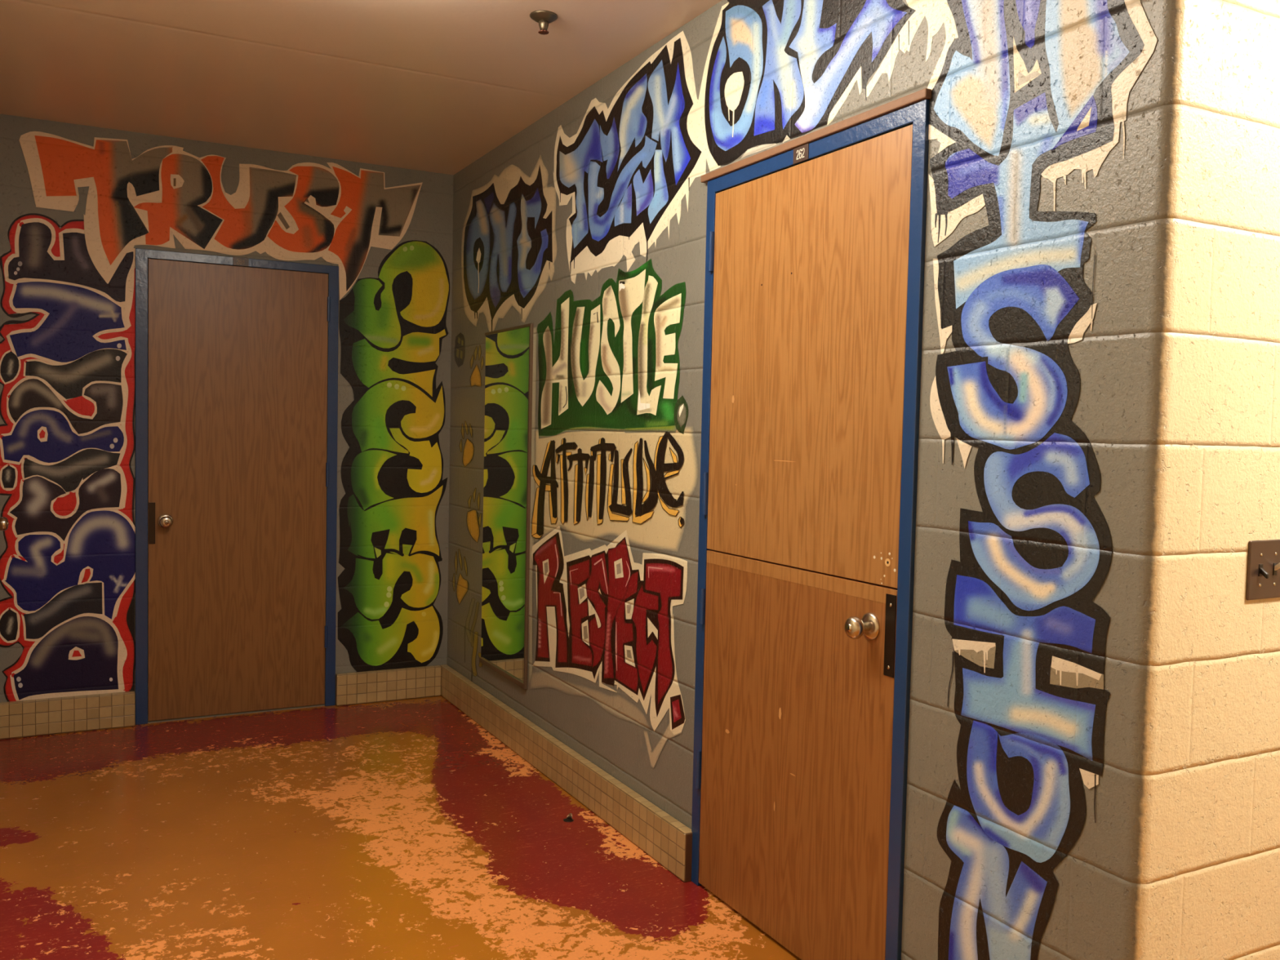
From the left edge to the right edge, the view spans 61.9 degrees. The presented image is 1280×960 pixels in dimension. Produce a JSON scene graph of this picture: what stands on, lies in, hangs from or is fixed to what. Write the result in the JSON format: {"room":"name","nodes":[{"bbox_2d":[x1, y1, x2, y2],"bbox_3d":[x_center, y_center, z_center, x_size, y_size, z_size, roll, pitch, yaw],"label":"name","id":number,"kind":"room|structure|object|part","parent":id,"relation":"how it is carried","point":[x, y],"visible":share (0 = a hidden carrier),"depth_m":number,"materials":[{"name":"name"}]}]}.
{"room":"changing room","nodes":[
{"label":"changing room","id":0,"kind":"room"},
{"bbox_2d":[0,114,453,723],"bbox_3d":[-2.003,-0.235,5.165,2.200,2.751,0.120,0,3,-28],"label":"wall","id":1,"kind":"structure","parent":0,"point":[432,220],"depth_m":5.15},
{"bbox_2d":[0,213,135,702],"bbox_3d":[-2.556,-0.067,4.815,0.593,2.216,0.001,0,3,-28],"label":"painted word","id":2,"kind":"object","parent":1,"relation":"attached to","point":[68,370],"visible":1,"depth_m":4.80,"materials":[{"name":"blue paint"}]},
{"bbox_2d":[0,691,135,739],"bbox_3d":[-2.593,1.065,4.842,0.548,0.160,0.038,0,3,-28],"label":"baseboard","id":3,"kind":"structure","parent":1,"relation":"attached to","point":[59,715],"depth_m":4.82,"materials":[{"name":"tile"}]},
{"bbox_2d":[18,131,422,299],"bbox_3d":[-1.917,-1.228,5.080,1.794,0.676,0.001,0,3,-28],"label":"painted word","id":4,"kind":"object","parent":1,"relation":"attached to","point":[306,211],"visible":1,"depth_m":5.02,"materials":[{"name":"orange paint"}]},
{"bbox_2d":[135,248,338,724],"bbox_3d":[-1.924,0.041,5.139,0.915,2.206,0.128,0,3,-28],"label":"door","id":5,"kind":"structure","parent":1,"relation":"in","point":[236,479],"depth_m":5.13,"materials":[{"name":"brown wood"}]},
{"bbox_3d":[-2.272,0.201,4.970,0.028,0.194,0.004,0,3,-28],"label":"lock plate","id":6,"kind":"part","parent":5,"relation":"part of","materials":[{"name":"brown metal"}]},
{"bbox_3d":[-2.205,0.194,4.964,0.055,0.055,0.058,0,3,-28],"label":"knob","id":7,"kind":"part","parent":5,"relation":"part of","materials":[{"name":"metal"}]},
{"bbox_3d":[-1.903,-1.040,5.088,0.070,0.038,0.003,0,3,-28],"label":"number plate","id":8,"kind":"part","parent":5,"relation":"part of","materials":[{"name":"plastic"}]},
{"bbox_2d":[335,665,440,706],"bbox_3d":[-1.297,1.061,5.521,0.542,0.160,0.038,0,3,-28],"label":"baseboard","id":9,"kind":"structure","parent":1,"relation":"attached to","point":[414,682],"depth_m":5.50,"materials":[{"name":"tile"}]},
{"bbox_2d":[337,240,449,671],"bbox_3d":[-1.264,-0.112,5.490,0.571,2.244,0.001,0,3,-28],"label":"painted word","id":10,"kind":"object","parent":1,"relation":"attached to","point":[393,328],"visible":1,"depth_m":5.49,"materials":[{"name":"green paint"}]},
{"bbox_2d":[0,0,721,174],"bbox_3d":[1.436,-1.432,2.280,5.620,0.100,8.289,0,3,-28],"label":"ceiling","id":11,"kind":"structure","parent":0,"point":[431,86],"depth_m":3.90,"materials":[{"name":"white paint"}]},
{"bbox_2d":[529,10,557,35],"bbox_3d":[-0.306,-1.444,3.385,0.089,0.056,0.089,0,3,-28],"label":"sprinkler","id":12,"kind":"object","parent":11,"relation":"attached to","point":[544,18],"visible":1,"depth_m":3.37,"materials":[{"name":"metal"}]},
{"bbox_2d":[0,695,800,959],"bbox_3d":[1.375,1.345,2.410,5.620,0.001,8.289,0,3,-28],"label":"floor","id":13,"kind":"structure","parent":0,"point":[401,829],"depth_m":3.54,"materials":[{"name":"paint"}]},
{"bbox_2d":[563,813,573,822],"bbox_3d":[-0.260,1.229,3.889,0.038,0.023,0.038,0,3,-28],"label":"socket","id":14,"kind":"object","parent":13,"relation":"on","point":[569,818],"visible":1,"depth_m":3.89,"materials":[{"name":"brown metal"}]},
{"bbox_2d":[446,0,1188,959],"bbox_3d":[0.001,-0.130,3.862,0.140,2.751,4.294,0,3,-28],"label":"wall","id":15,"kind":"structure","parent":0,"point":[1123,365],"depth_m":2.39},
{"bbox_2d":[453,333,465,367],"bbox_3d":[-0.925,-0.667,5.474,0.001,0.178,0.178,0,3,-28],"label":"painted symbol","id":16,"kind":"object","parent":15,"relation":"attached to","point":[460,347],"visible":1,"depth_m":5.47,"materials":[{"name":"paint"}]},
{"bbox_2d":[452,548,469,604],"bbox_3d":[-0.921,0.499,5.471,0.001,0.289,0.275,0,3,-28],"label":"print","id":17,"kind":"object","parent":15,"relation":"attached to","point":[462,586],"visible":1,"depth_m":5.47,"materials":[{"name":"paint"}]},
{"bbox_2d":[458,420,474,466],"bbox_3d":[-0.874,-0.181,5.379,0.001,0.236,0.244,0,3,-28],"label":"print","id":18,"kind":"object","parent":15,"relation":"attached to","point":[468,448],"visible":1,"depth_m":5.37,"materials":[{"name":"paint"}]},
{"bbox_2d":[464,597,482,681],"bbox_3d":[-0.824,0.797,5.289,0.001,0.429,0.288,0,3,-28],"label":"sketch","id":19,"kind":"object","parent":15,"relation":"attached to","point":[473,639],"visible":1,"depth_m":5.30,"materials":[{"name":"paint"}]},
{"bbox_2d":[466,488,481,542],"bbox_3d":[-0.822,0.171,5.281,0.001,0.270,0.230,0,3,-28],"label":"print","id":20,"kind":"object","parent":15,"relation":"attached to","point":[473,521],"visible":1,"depth_m":5.27,"materials":[{"name":"paint"}]},
{"bbox_2d":[469,344,484,386],"bbox_3d":[-0.801,-0.558,5.237,0.001,0.209,0.210,0,3,-28],"label":"print","id":21,"kind":"object","parent":15,"relation":"attached to","point":[475,379],"visible":1,"depth_m":5.24,"materials":[{"name":"paint"}]},
{"bbox_2d":[479,323,533,688],"bbox_3d":[-0.618,0.104,4.876,0.016,1.586,0.596,0,3,-28],"label":"wall mirror","id":22,"kind":"object","parent":15,"relation":"attached to","point":[508,372],"visible":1,"depth_m":4.85,"materials":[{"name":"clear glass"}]},
{"bbox_2d":[461,155,556,331],"bbox_3d":[-0.625,-1.053,4.900,0.001,0.750,1.246,0,3,-28],"label":"painted word","id":23,"kind":"object","parent":15,"relation":"attached to","point":[508,244],"visible":1,"depth_m":4.85,"materials":[{"name":"paint"}]},
{"bbox_2d":[440,664,692,881],"bbox_3d":[-0.445,1.126,4.525,0.040,0.160,2.597,0,3,-28],"label":"baseboard","id":24,"kind":"structure","parent":15,"relation":"attached to","point":[662,837],"depth_m":4.05,"materials":[{"name":"tile"}]},
{"bbox_2d":[528,326,687,768],"bbox_3d":[-0.171,0.167,4.037,0.001,1.580,1.423,0,3,-28],"label":"painted word","id":25,"kind":"object","parent":15,"relation":"attached to","point":[604,611],"visible":1,"depth_m":3.92,"materials":[{"name":"paint"}]},
{"bbox_2d":[537,258,688,438],"bbox_3d":[-0.142,-0.459,3.978,0.001,0.629,1.297,0,3,-28],"label":"painted word","id":26,"kind":"object","parent":15,"relation":"attached to","point":[611,363],"visible":1,"depth_m":3.87,"materials":[{"name":"paint"}]},
{"bbox_2d":[531,426,698,552],"bbox_3d":[-0.144,0.052,3.983,0.004,0.517,1.398,0,3,-28],"label":"painted word","id":27,"kind":"object","parent":15,"relation":"attached to","point":[593,486],"visible":1,"depth_m":3.87,"materials":[{"name":"paint"}]},
{"bbox_2d":[553,31,706,283],"bbox_3d":[-0.077,-1.103,3.853,0.001,0.737,1.224,0,3,-28],"label":"painted word","id":28,"kind":"object","parent":15,"relation":"attached to","point":[626,169],"visible":1,"depth_m":3.77,"materials":[{"name":"paint"}]},
{"bbox_2d":[691,88,931,959],"bbox_3d":[0.421,0.189,2.933,0.179,2.218,0.997,0,3,-28],"label":"door","id":29,"kind":"structure","parent":15,"relation":"in","point":[815,241],"depth_m":2.83,"materials":[{"name":"brown wood"}]},
{"bbox_3d":[0.431,-0.873,2.858,0.003,0.041,0.067,0,3,-28],"label":"number plate","id":30,"kind":"part","parent":29,"relation":"part of","materials":[{"name":"brown plastic"}]},
{"bbox_3d":[0.532,0.359,2.598,0.058,0.055,0.055,0,3,-28],"label":"knob","id":31,"kind":"part","parent":29,"relation":"part of","materials":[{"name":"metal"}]},
{"bbox_3d":[0.598,0.372,2.551,0.004,0.197,0.035,0,3,-28],"label":"lock plate","id":32,"kind":"part","parent":29,"relation":"part of","materials":[{"name":"brown metal"}]},
{"bbox_2d":[686,0,958,177],"bbox_3d":[0.423,-1.159,2.899,0.001,0.547,1.228,0,3,-28],"label":"painted word","id":33,"kind":"object","parent":15,"relation":"attached to","point":[774,70],"visible":1,"depth_m":2.92,"materials":[{"name":"paint"}]},
{"bbox_2d":[928,0,1156,959],"bbox_3d":[0.776,0.015,2.228,0.001,2.216,0.599,0,3,-28],"label":"painted word","id":34,"kind":"object","parent":15,"relation":"attached to","point":[1025,91],"visible":1,"depth_m":2.21,"materials":[{"name":"paint"}]},
{"bbox_2d":[1145,0,1279,959],"bbox_3d":[2.377,-0.027,2.765,3.270,2.751,0.140,0,3,-28],"label":"wall","id":35,"kind":"structure","parent":0,"point":[1214,883],"depth_m":2.02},
{"bbox_2d":[1245,539,1279,599],"bbox_3d":[1.232,0.176,2.086,0.117,0.116,0.021,0,3,-28],"label":"light switch","id":36,"kind":"object","parent":35,"relation":"attached to","point":[1263,580],"visible":1,"depth_m":2.08,"materials":[{"name":"brown metal"}]},
{"bbox_3d":[-1.017,-0.022,1.076,0.150,2.751,8.049,0,3,-28],"label":"wall","id":37,"kind":"structure","parent":0,"visible":0},
{"bbox_2d":[0,516,8,530],"bbox_3d":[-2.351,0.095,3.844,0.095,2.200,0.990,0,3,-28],"label":"door knob","id":38,"kind":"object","parent":37,"relation":"in","point":[4,523],"depth_m":4.18,"materials":[{"name":"silver metal"}]}
]}

